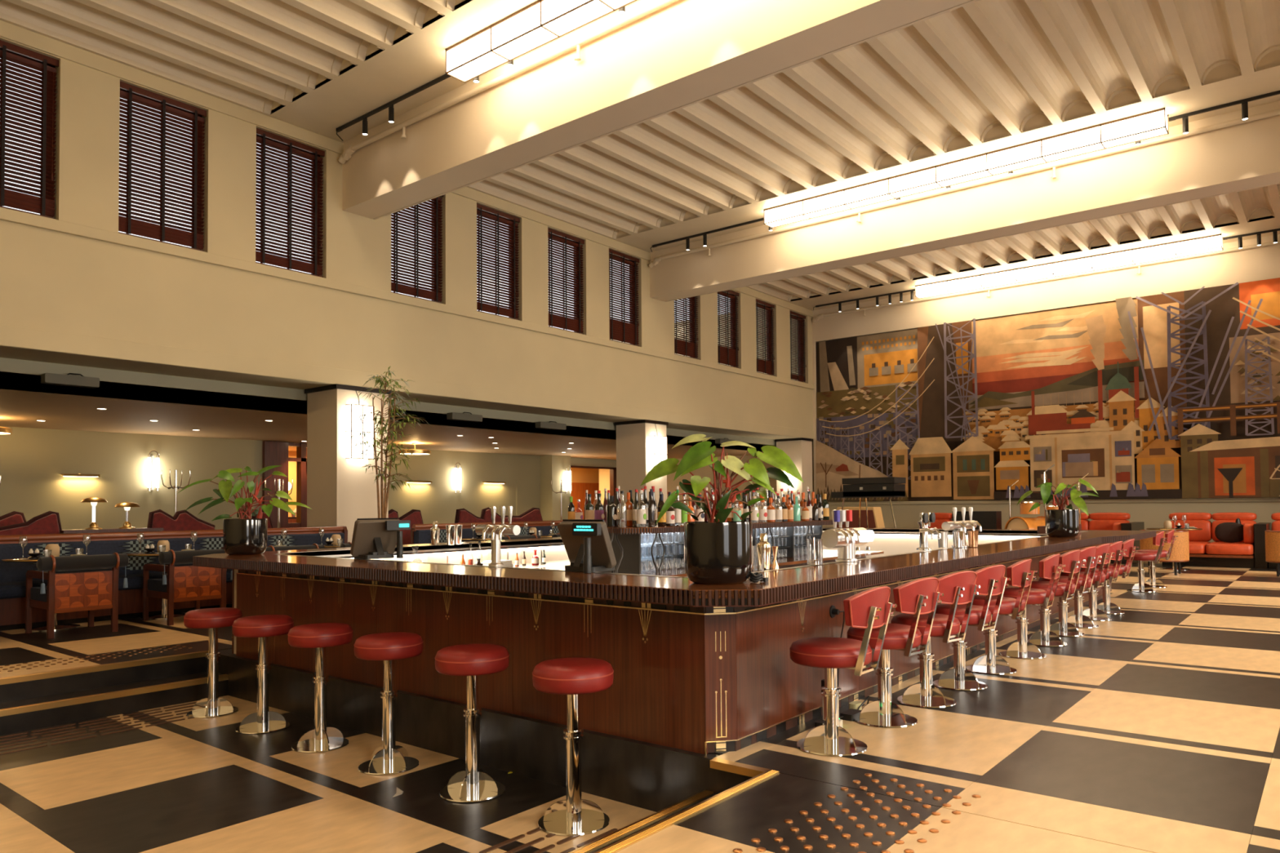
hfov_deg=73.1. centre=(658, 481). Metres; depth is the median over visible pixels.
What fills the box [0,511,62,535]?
velvet sofa
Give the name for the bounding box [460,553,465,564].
bottle
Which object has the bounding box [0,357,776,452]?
ceiling
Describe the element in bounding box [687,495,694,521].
bottle
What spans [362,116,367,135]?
track spotlight
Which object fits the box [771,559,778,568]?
cup
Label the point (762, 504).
bottle
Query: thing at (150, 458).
sconce
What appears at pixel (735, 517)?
bottle
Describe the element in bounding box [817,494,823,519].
bottle
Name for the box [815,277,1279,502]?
painting
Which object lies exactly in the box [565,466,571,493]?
sconce
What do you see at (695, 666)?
bar counter
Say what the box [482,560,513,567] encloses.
folded towel
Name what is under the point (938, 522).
cushion
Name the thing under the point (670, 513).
bottle
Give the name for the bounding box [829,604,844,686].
wall socket
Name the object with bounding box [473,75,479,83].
track spotlight
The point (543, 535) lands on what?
dining table
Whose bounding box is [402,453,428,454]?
diffuser
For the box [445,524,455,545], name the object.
tin
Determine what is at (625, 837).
trim
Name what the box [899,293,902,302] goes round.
track spotlight
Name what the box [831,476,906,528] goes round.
piano
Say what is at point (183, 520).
velvet sofa
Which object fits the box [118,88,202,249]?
window
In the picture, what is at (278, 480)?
coat stand
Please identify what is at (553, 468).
wall
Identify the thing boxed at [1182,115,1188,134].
track spotlight
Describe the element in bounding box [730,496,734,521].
bottle
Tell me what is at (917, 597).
bar stool
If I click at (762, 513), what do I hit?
bottle
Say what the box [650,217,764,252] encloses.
track rail
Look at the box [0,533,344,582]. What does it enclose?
backrest
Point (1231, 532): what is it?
cushion
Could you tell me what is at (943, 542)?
cup
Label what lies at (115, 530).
console table
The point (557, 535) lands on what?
armchair
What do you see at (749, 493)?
bottle
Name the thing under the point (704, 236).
track spotlight
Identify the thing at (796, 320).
blind
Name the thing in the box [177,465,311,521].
potted plant
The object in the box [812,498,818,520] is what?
bottle
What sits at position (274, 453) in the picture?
door
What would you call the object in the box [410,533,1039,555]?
strip light
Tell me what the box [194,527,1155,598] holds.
countertop
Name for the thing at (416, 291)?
blind
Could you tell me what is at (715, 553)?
planter
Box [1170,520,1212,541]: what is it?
cushion
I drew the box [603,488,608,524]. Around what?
bottle
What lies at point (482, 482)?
hood
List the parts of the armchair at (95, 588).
leg, arm, seat rail, seat, leg, rail, leg, leg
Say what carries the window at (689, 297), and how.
in the wall at (70, 282)
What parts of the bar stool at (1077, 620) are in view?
seat, plate, backrest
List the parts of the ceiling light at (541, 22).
opal panel, opal panel, opal panel, opal panel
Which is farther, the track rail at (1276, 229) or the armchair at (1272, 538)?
the track rail at (1276, 229)
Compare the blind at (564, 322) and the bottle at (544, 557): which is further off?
the blind at (564, 322)
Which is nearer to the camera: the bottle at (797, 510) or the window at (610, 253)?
the bottle at (797, 510)
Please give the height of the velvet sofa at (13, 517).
1.223 m
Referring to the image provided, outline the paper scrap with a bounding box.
[392,787,403,797]
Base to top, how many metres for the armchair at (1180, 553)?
0.738 m
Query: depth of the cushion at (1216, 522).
16.65 m
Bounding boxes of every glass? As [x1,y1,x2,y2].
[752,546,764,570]
[806,537,822,564]
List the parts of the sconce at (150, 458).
plate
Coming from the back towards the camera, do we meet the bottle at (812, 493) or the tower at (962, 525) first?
the bottle at (812, 493)
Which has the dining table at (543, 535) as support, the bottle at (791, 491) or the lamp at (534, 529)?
the lamp at (534, 529)
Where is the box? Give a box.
[951,511,1001,528]
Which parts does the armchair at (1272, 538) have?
leg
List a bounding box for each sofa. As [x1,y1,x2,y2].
[0,511,26,526]
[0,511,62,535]
[146,509,215,531]
[251,509,272,528]
[388,509,423,544]
[454,506,542,523]
[926,512,951,528]
[1080,512,1144,564]
[1162,512,1271,568]
[1268,512,1279,568]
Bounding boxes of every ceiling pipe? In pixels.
[337,0,678,164]
[648,108,1279,267]
[812,240,1279,322]
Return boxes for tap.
[831,509,839,528]
[838,509,845,527]
[845,509,852,527]
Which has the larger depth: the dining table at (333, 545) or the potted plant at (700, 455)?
the dining table at (333, 545)
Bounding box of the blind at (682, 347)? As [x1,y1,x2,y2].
[674,295,698,359]
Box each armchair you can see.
[25,551,128,639]
[142,547,232,625]
[265,543,324,551]
[339,542,396,547]
[502,533,540,539]
[551,533,560,537]
[1139,529,1189,575]
[1264,529,1279,576]
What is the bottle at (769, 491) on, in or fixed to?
on the bar
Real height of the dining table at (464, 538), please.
0.740 m
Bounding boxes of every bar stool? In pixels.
[183,607,242,718]
[231,614,293,733]
[287,622,353,752]
[353,631,423,775]
[435,643,509,802]
[532,657,613,835]
[789,586,897,756]
[846,577,943,728]
[890,570,980,708]
[932,564,1010,690]
[964,559,1038,675]
[995,553,1066,659]
[1018,549,1085,646]
[1038,546,1102,636]
[1059,543,1115,628]
[1080,541,1127,621]
[1096,538,1138,614]
[1124,531,1168,592]
[1137,529,1177,587]
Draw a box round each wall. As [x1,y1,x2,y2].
[0,20,814,439]
[0,426,616,529]
[288,450,599,483]
[540,454,570,520]
[599,441,1279,506]
[812,342,1279,542]
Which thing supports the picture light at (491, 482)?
attached to the wall at (33, 460)
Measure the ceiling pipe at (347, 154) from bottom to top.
0.258 m
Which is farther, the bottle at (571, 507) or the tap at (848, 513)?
the bottle at (571, 507)
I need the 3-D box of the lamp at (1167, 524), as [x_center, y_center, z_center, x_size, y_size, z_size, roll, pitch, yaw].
[9.181,0.774,15.569,0.128,0.135,0.130,-2,-2,38]
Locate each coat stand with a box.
[160,469,191,515]
[264,479,293,528]
[551,480,570,520]
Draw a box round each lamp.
[0,426,12,435]
[44,543,59,556]
[80,497,107,529]
[114,502,140,528]
[156,540,169,551]
[331,534,341,544]
[398,443,431,454]
[528,527,537,535]
[1163,520,1172,528]
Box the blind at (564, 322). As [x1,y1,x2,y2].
[547,227,584,334]
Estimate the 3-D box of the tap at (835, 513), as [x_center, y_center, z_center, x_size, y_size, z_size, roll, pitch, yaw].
[1.160,0.244,5.654,0.050,0.120,0.040,-2,-2,38]
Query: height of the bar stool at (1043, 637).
0.822 m
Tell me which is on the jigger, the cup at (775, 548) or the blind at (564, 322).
the cup at (775, 548)
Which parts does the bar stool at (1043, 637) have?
seat, plate, backrest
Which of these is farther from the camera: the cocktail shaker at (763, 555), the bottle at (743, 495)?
the bottle at (743, 495)
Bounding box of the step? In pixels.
[0,650,228,735]
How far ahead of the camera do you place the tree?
11.89 m
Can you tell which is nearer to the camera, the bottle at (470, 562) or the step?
the step
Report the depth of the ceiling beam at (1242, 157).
14.23 m
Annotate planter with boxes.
[222,518,267,555]
[684,521,752,584]
[1044,509,1079,537]
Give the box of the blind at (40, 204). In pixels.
[0,40,58,218]
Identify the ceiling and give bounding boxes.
[0,0,1279,310]
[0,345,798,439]
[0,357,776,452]
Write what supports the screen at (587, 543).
on the bar counter at (695, 666)
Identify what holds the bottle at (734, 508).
on the bar
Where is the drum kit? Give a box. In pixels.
[1004,464,1088,529]
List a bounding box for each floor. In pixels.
[0,561,1279,852]
[0,695,656,852]
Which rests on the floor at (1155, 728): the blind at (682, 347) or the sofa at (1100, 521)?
the sofa at (1100, 521)
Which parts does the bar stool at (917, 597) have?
seat, plate, backrest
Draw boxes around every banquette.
[0,525,347,631]
[410,518,624,544]
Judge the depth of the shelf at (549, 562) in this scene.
9.70 m
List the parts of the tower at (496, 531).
spout, tap handle, spout, tap handle, spout, tap handle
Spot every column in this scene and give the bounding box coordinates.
[304,383,391,542]
[613,419,668,518]
[774,437,813,506]
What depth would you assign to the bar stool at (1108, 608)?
9.49 m
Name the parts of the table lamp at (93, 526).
stem, bulb, lamp shade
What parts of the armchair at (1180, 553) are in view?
leg, leg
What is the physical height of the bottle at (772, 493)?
0.392 m
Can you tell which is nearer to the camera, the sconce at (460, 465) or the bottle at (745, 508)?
the bottle at (745, 508)
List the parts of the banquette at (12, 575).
rail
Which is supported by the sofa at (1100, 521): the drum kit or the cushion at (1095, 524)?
the cushion at (1095, 524)
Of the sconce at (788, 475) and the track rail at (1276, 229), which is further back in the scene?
the sconce at (788, 475)
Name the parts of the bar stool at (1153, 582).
seat, plate, backrest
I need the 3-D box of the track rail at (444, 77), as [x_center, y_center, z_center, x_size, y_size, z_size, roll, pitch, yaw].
[-3.530,-5.117,11.764,3.107,0.067,0.224,-2,-2,38]
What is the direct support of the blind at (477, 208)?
in the wall at (70, 282)
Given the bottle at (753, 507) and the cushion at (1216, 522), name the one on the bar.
the bottle at (753, 507)
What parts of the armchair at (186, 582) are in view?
leg, arm, seat rail, seat, leg, leg, rail, leg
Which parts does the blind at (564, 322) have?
rail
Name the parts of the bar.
curved rod, curved rod, rack post, curved rod, curved rod, curved rod, curved rod, curved rod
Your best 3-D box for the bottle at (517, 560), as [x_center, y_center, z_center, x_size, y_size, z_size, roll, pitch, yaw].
[-1.517,0.842,9.271,0.044,0.150,0.044,-2,-2,38]
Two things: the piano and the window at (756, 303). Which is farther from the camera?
the window at (756, 303)
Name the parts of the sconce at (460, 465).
plate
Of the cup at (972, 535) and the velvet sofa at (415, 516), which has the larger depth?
the velvet sofa at (415, 516)
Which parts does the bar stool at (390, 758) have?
seat, plate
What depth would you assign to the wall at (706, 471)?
26.79 m
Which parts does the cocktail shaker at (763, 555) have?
strainer lid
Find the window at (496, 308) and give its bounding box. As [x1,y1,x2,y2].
[476,203,519,319]
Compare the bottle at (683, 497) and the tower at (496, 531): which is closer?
the tower at (496, 531)
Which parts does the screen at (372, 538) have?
arm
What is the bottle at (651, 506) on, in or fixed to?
on the bar
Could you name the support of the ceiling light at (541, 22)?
attached to the ceiling at (980, 77)
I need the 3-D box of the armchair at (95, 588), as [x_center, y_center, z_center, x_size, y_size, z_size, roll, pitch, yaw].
[-5.871,1.115,8.669,0.750,0.803,0.780,-2,-2,38]
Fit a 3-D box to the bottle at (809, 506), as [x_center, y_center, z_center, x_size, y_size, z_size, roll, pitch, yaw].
[1.798,0.291,10.297,0.069,0.353,0.069,-2,-2,34]
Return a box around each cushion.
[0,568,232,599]
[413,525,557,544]
[928,519,951,528]
[1080,519,1089,529]
[1088,519,1129,530]
[1112,521,1126,530]
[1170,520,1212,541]
[1188,541,1210,554]
[1205,542,1254,555]
[1211,520,1256,542]
[1214,517,1243,542]
[1243,522,1255,544]
[1271,520,1279,530]
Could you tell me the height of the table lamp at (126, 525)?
0.380 m
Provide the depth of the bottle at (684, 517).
8.26 m
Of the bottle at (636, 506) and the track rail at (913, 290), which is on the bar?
the bottle at (636, 506)
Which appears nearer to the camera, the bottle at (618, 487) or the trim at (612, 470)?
the bottle at (618, 487)
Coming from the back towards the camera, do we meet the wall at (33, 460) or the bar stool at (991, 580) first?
the wall at (33, 460)
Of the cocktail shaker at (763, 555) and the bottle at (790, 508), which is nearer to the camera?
the cocktail shaker at (763, 555)
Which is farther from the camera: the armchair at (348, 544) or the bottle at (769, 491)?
the armchair at (348, 544)
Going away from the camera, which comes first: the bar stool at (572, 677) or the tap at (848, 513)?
the bar stool at (572, 677)
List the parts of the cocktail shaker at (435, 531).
strainer lid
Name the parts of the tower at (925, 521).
tap handle, spout, tap handle, spout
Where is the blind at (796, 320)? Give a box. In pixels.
[789,311,806,382]
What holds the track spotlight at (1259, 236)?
attached to the track rail at (1276, 229)
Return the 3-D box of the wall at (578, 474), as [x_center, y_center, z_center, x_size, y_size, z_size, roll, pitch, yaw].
[-5.755,0.567,25.108,2.850,2.800,15.700,-2,-2,38]
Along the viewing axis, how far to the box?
15.71 m
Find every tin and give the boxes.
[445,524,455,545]
[454,524,462,544]
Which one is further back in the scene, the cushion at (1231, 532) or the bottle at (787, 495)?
the cushion at (1231, 532)
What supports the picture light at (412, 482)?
attached to the wall at (33, 460)
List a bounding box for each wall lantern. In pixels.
[346,391,374,459]
[648,423,667,470]
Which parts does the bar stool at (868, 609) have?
seat, plate, backrest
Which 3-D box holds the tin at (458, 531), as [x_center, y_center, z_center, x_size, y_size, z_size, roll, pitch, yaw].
[-2.081,0.550,8.970,0.097,0.203,0.098,-2,-2,38]
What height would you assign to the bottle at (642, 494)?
0.360 m
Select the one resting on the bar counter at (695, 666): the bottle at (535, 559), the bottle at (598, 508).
the bottle at (535, 559)
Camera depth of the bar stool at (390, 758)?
5.16 m
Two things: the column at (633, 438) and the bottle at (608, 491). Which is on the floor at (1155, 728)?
the column at (633, 438)
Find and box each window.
[0,48,55,217]
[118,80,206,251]
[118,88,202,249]
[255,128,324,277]
[255,133,319,275]
[391,200,439,302]
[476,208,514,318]
[547,232,579,333]
[609,253,635,345]
[674,297,694,358]
[717,291,733,366]
[755,302,770,374]
[790,314,802,381]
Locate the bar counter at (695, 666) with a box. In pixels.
[192,524,1155,755]
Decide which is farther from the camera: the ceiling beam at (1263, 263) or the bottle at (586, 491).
the ceiling beam at (1263, 263)
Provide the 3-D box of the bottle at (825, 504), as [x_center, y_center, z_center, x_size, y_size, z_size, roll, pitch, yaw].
[2.046,0.312,10.610,0.101,0.323,0.101,-2,-2,35]
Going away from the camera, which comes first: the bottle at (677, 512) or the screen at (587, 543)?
the screen at (587, 543)
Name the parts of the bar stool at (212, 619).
plate, seat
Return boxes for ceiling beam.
[342,0,979,219]
[649,100,1279,302]
[812,234,1279,342]
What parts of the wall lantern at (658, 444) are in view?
lamp shade, frame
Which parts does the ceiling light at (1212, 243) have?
opal panel, opal panel, opal panel, opal panel, opal panel, opal panel, opal panel, opal panel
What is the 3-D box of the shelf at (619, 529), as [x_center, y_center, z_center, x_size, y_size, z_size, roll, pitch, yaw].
[0.236,0.490,9.819,2.090,0.045,4.040,-2,-2,38]
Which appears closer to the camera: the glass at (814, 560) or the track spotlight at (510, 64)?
the glass at (814, 560)
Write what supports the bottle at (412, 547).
on the bar counter at (695, 666)
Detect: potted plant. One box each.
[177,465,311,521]
[640,433,803,524]
[1016,478,1099,515]
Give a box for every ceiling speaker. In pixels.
[40,373,99,388]
[446,412,482,422]
[535,421,566,430]
[715,438,734,444]
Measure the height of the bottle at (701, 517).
0.303 m
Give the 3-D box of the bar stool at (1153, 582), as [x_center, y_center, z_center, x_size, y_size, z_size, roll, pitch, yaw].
[7.143,1.100,12.384,0.521,0.822,0.467,-2,-2,35]
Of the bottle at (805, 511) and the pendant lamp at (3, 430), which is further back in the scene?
the pendant lamp at (3, 430)
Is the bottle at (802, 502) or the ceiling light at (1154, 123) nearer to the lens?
the bottle at (802, 502)
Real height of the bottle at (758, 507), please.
0.398 m
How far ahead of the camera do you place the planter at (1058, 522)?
9.49 m
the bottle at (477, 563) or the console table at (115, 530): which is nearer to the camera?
the bottle at (477, 563)
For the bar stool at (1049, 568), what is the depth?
6.84 m
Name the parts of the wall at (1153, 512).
edge trim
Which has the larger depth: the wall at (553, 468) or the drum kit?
the wall at (553, 468)
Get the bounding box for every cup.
[771,546,778,559]
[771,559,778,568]
[937,531,948,547]
[952,530,963,547]
[967,530,978,547]
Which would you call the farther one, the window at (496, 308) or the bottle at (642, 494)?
the window at (496, 308)
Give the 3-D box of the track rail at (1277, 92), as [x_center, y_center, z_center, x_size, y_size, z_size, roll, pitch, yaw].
[8.668,-5.225,11.477,3.657,0.067,0.224,-2,-2,38]
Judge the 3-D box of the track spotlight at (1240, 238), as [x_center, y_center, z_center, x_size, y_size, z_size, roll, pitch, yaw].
[12.066,-4.951,17.910,0.072,0.236,0.072,-2,-2,38]
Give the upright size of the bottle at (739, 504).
0.325 m
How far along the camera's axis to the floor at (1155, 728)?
4.57 m
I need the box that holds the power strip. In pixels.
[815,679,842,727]
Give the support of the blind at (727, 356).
attached to the window at (722, 291)
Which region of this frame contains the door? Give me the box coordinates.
[262,440,306,528]
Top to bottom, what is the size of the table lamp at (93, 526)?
0.450 m
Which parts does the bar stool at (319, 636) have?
seat, plate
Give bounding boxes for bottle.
[407,546,422,560]
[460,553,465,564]
[467,543,473,564]
[474,558,483,565]
[515,552,519,566]
[522,551,526,565]
[531,549,538,565]
[542,550,546,564]
[568,496,574,519]
[575,499,582,519]
[584,489,587,519]
[585,493,594,519]
[594,493,604,519]
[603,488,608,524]
[606,495,617,526]
[607,489,609,504]
[614,488,620,525]
[617,486,622,524]
[624,492,632,526]
[629,489,634,525]
[632,488,639,527]
[636,489,646,524]
[639,488,644,525]
[641,485,648,526]
[648,488,654,527]
[653,488,657,526]
[657,493,666,526]
[666,506,675,526]
[674,486,680,525]
[674,489,681,525]
[680,494,687,524]
[681,496,687,524]
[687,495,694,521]
[691,499,696,521]
[695,494,704,521]
[704,487,707,521]
[709,488,715,519]
[725,490,731,521]
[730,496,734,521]
[731,507,738,517]
[733,498,741,521]
[736,495,742,521]
[742,493,744,507]
[742,494,749,521]
[747,491,751,521]
[751,490,756,522]
[751,496,759,523]
[755,488,760,522]
[758,494,764,521]
[758,497,767,522]
[766,489,773,506]
[766,497,775,522]
[771,488,775,507]
[775,493,780,520]
[775,496,782,519]
[779,497,787,521]
[785,494,789,506]
[786,497,793,521]
[790,490,794,506]
[793,494,800,521]
[800,493,804,520]
[801,500,809,520]
[806,491,812,520]
[810,492,814,506]
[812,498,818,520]
[815,494,818,506]
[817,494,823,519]
[821,493,829,519]
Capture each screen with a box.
[350,517,410,559]
[557,519,616,573]
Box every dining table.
[1,555,79,631]
[123,550,185,619]
[306,542,346,547]
[462,537,491,541]
[511,534,552,537]
[1146,527,1202,570]
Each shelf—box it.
[513,559,570,568]
[606,520,832,533]
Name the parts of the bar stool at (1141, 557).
seat, plate, backrest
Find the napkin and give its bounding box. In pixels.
[70,554,85,555]
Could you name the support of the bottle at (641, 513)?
on the bar
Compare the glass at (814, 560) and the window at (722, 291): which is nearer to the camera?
the glass at (814, 560)
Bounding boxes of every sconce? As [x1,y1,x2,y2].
[147,449,159,491]
[454,462,461,493]
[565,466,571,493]
[783,471,791,493]
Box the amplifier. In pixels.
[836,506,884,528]
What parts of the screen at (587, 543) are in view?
arm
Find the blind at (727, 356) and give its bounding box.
[717,289,738,368]
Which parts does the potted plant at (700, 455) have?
stem, stem, stem, stem, stem, stem, stem, stem, stem, stem, stem, stem, stem, stem, stem, stem, stem, stem, stem, stem, stem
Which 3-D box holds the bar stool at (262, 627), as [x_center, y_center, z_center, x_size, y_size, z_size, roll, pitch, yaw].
[-2.817,1.359,6.157,0.401,0.788,0.401,-1,-2,9]
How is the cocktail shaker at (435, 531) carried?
on the bar counter at (695, 666)
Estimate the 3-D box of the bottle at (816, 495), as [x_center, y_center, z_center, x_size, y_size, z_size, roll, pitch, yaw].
[1.970,0.319,10.714,0.073,0.318,0.073,-2,-2,38]
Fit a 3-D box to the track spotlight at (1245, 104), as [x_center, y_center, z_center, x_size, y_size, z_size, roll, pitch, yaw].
[8.046,-5.085,11.848,0.072,0.236,0.072,-2,-2,38]
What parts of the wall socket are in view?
plate, cord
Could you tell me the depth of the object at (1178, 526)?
15.24 m
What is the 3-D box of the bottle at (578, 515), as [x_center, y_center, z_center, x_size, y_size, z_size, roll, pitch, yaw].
[-0.858,0.329,9.334,0.082,0.268,0.081,-2,-2,34]
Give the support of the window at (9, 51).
in the wall at (70, 282)
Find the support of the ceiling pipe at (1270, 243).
attached to the ceiling beam at (1263, 263)
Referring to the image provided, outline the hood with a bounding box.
[482,481,506,483]
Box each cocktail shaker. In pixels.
[430,521,439,545]
[756,533,770,569]
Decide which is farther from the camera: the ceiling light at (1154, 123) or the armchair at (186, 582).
the ceiling light at (1154, 123)
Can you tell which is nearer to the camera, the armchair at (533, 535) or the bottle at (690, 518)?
the bottle at (690, 518)
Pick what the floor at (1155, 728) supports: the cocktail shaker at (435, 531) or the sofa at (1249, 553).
the sofa at (1249, 553)
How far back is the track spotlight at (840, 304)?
23.50 m
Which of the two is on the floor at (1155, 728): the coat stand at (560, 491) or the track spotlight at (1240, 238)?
the coat stand at (560, 491)
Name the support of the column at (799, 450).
on the floor at (1155, 728)
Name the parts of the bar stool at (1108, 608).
seat, plate, backrest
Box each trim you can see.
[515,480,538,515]
[568,757,779,852]
[570,465,616,503]
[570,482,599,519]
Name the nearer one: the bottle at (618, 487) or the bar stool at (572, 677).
the bar stool at (572, 677)
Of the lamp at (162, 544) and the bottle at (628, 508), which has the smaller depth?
the bottle at (628, 508)
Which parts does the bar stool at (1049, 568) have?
seat, plate, backrest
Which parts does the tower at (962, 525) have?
tap handle, spout, tap handle, spout, tap handle, spout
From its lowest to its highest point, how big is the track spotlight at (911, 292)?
0.236 m
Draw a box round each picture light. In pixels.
[61,473,100,477]
[404,480,431,483]
[482,481,506,484]
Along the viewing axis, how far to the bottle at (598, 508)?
8.61 m
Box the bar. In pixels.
[534,520,884,577]
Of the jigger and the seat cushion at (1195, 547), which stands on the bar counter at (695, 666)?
the jigger
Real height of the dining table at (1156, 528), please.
0.740 m
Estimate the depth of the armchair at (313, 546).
10.23 m
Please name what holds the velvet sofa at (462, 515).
on the floor at (1155, 728)
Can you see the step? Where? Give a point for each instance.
(32, 713)
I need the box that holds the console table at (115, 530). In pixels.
[59,528,164,533]
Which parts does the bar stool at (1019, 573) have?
plate, seat, backrest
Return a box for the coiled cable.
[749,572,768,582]
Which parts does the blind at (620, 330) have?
rail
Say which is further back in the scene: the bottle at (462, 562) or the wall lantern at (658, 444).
the wall lantern at (658, 444)
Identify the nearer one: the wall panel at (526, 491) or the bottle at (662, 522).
the bottle at (662, 522)
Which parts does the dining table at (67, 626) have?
post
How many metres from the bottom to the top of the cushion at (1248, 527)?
0.400 m
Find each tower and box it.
[475,505,520,566]
[821,509,874,562]
[916,512,941,550]
[941,506,982,547]
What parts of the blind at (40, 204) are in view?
rail, cord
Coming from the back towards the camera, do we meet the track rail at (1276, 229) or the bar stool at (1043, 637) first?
the track rail at (1276, 229)
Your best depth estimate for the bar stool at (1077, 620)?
8.47 m
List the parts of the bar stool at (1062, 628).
seat, plate, backrest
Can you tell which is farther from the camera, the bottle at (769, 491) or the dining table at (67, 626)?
the bottle at (769, 491)
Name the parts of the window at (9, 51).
pane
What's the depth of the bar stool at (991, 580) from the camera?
5.71 m
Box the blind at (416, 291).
[391,195,444,303]
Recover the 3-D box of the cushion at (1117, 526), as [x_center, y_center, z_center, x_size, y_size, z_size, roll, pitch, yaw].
[9.299,1.010,17.357,0.180,0.400,0.800,-2,-2,38]
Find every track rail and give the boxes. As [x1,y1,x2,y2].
[336,74,450,141]
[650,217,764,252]
[813,288,915,310]
[1168,90,1279,121]
[1222,228,1279,239]
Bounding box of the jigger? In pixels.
[771,546,778,568]
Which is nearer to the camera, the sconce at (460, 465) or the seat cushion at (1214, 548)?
the seat cushion at (1214, 548)
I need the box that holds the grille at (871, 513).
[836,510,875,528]
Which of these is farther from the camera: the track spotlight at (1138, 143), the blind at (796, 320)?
the blind at (796, 320)
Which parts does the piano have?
leg, leg, lid, leg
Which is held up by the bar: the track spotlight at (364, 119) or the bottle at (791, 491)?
the bottle at (791, 491)
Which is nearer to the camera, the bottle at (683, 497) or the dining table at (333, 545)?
the bottle at (683, 497)
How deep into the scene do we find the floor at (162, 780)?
4.67 m
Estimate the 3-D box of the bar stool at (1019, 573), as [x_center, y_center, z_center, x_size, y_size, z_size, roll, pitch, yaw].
[2.482,0.972,6.317,0.521,0.822,0.467,-2,-2,37]
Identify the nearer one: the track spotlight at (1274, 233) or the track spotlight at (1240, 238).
the track spotlight at (1274, 233)
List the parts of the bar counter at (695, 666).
panel, panel, panel, panel, steel trim, panel, panel, panel, panel, panel, panel, panel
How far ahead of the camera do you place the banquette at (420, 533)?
14.11 m
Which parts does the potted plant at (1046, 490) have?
stem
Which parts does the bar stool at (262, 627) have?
plate, seat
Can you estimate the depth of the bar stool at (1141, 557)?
11.70 m
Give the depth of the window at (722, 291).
21.44 m
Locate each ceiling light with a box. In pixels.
[445,0,636,82]
[763,107,1168,227]
[915,234,1223,298]
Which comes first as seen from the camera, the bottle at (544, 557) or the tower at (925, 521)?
the tower at (925, 521)
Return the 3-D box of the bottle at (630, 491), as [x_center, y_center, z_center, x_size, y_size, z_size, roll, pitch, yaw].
[-0.276,0.262,8.621,0.073,0.352,0.073,-2,-2,38]
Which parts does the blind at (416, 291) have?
rail, cord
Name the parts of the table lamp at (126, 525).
stem, lamp shade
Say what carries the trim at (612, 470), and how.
attached to the wall at (33, 460)
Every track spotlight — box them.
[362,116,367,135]
[388,103,394,123]
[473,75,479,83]
[507,59,513,66]
[618,6,625,14]
[685,238,689,250]
[702,234,706,246]
[838,302,841,311]
[856,300,858,309]
[875,297,878,306]
[888,294,891,304]
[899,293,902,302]
[910,291,913,300]
[1135,140,1141,145]
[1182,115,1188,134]
[1238,236,1242,248]
[1241,101,1248,120]
[1257,233,1261,245]
[1272,231,1277,243]
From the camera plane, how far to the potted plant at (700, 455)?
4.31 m
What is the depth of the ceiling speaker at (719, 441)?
22.18 m
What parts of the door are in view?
pane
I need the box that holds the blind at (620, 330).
[608,248,639,346]
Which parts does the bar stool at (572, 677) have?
seat, plate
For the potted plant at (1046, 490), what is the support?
in the planter at (1058, 522)
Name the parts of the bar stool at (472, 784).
seat, plate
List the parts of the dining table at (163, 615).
post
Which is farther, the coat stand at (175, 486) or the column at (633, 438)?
the column at (633, 438)
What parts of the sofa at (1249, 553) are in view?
wood rail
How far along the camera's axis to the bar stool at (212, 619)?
6.59 m
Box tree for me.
[349,366,428,518]
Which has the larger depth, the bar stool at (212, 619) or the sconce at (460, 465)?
the sconce at (460, 465)
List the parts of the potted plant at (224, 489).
stem, stem, stem, stem, stem, stem, stem, stem, stem, stem, stem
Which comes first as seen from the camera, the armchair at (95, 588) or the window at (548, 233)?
the armchair at (95, 588)
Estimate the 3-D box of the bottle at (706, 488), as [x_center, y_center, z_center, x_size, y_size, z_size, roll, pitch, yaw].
[0.495,0.251,8.854,0.060,0.376,0.060,-2,-2,38]
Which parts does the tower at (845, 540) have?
spout, spout, spout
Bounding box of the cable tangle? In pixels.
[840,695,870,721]
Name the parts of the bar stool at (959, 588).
seat, plate, backrest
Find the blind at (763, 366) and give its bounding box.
[755,299,774,376]
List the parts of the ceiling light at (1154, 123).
opal panel, opal panel, opal panel, opal panel, opal panel, opal panel, opal panel, opal panel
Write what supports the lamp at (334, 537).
on the dining table at (333, 545)
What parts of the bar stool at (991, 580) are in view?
plate, seat, backrest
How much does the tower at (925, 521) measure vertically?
0.310 m
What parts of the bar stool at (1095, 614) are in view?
seat, plate, backrest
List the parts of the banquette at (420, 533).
panel, rail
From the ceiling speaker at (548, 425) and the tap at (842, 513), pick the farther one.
the ceiling speaker at (548, 425)

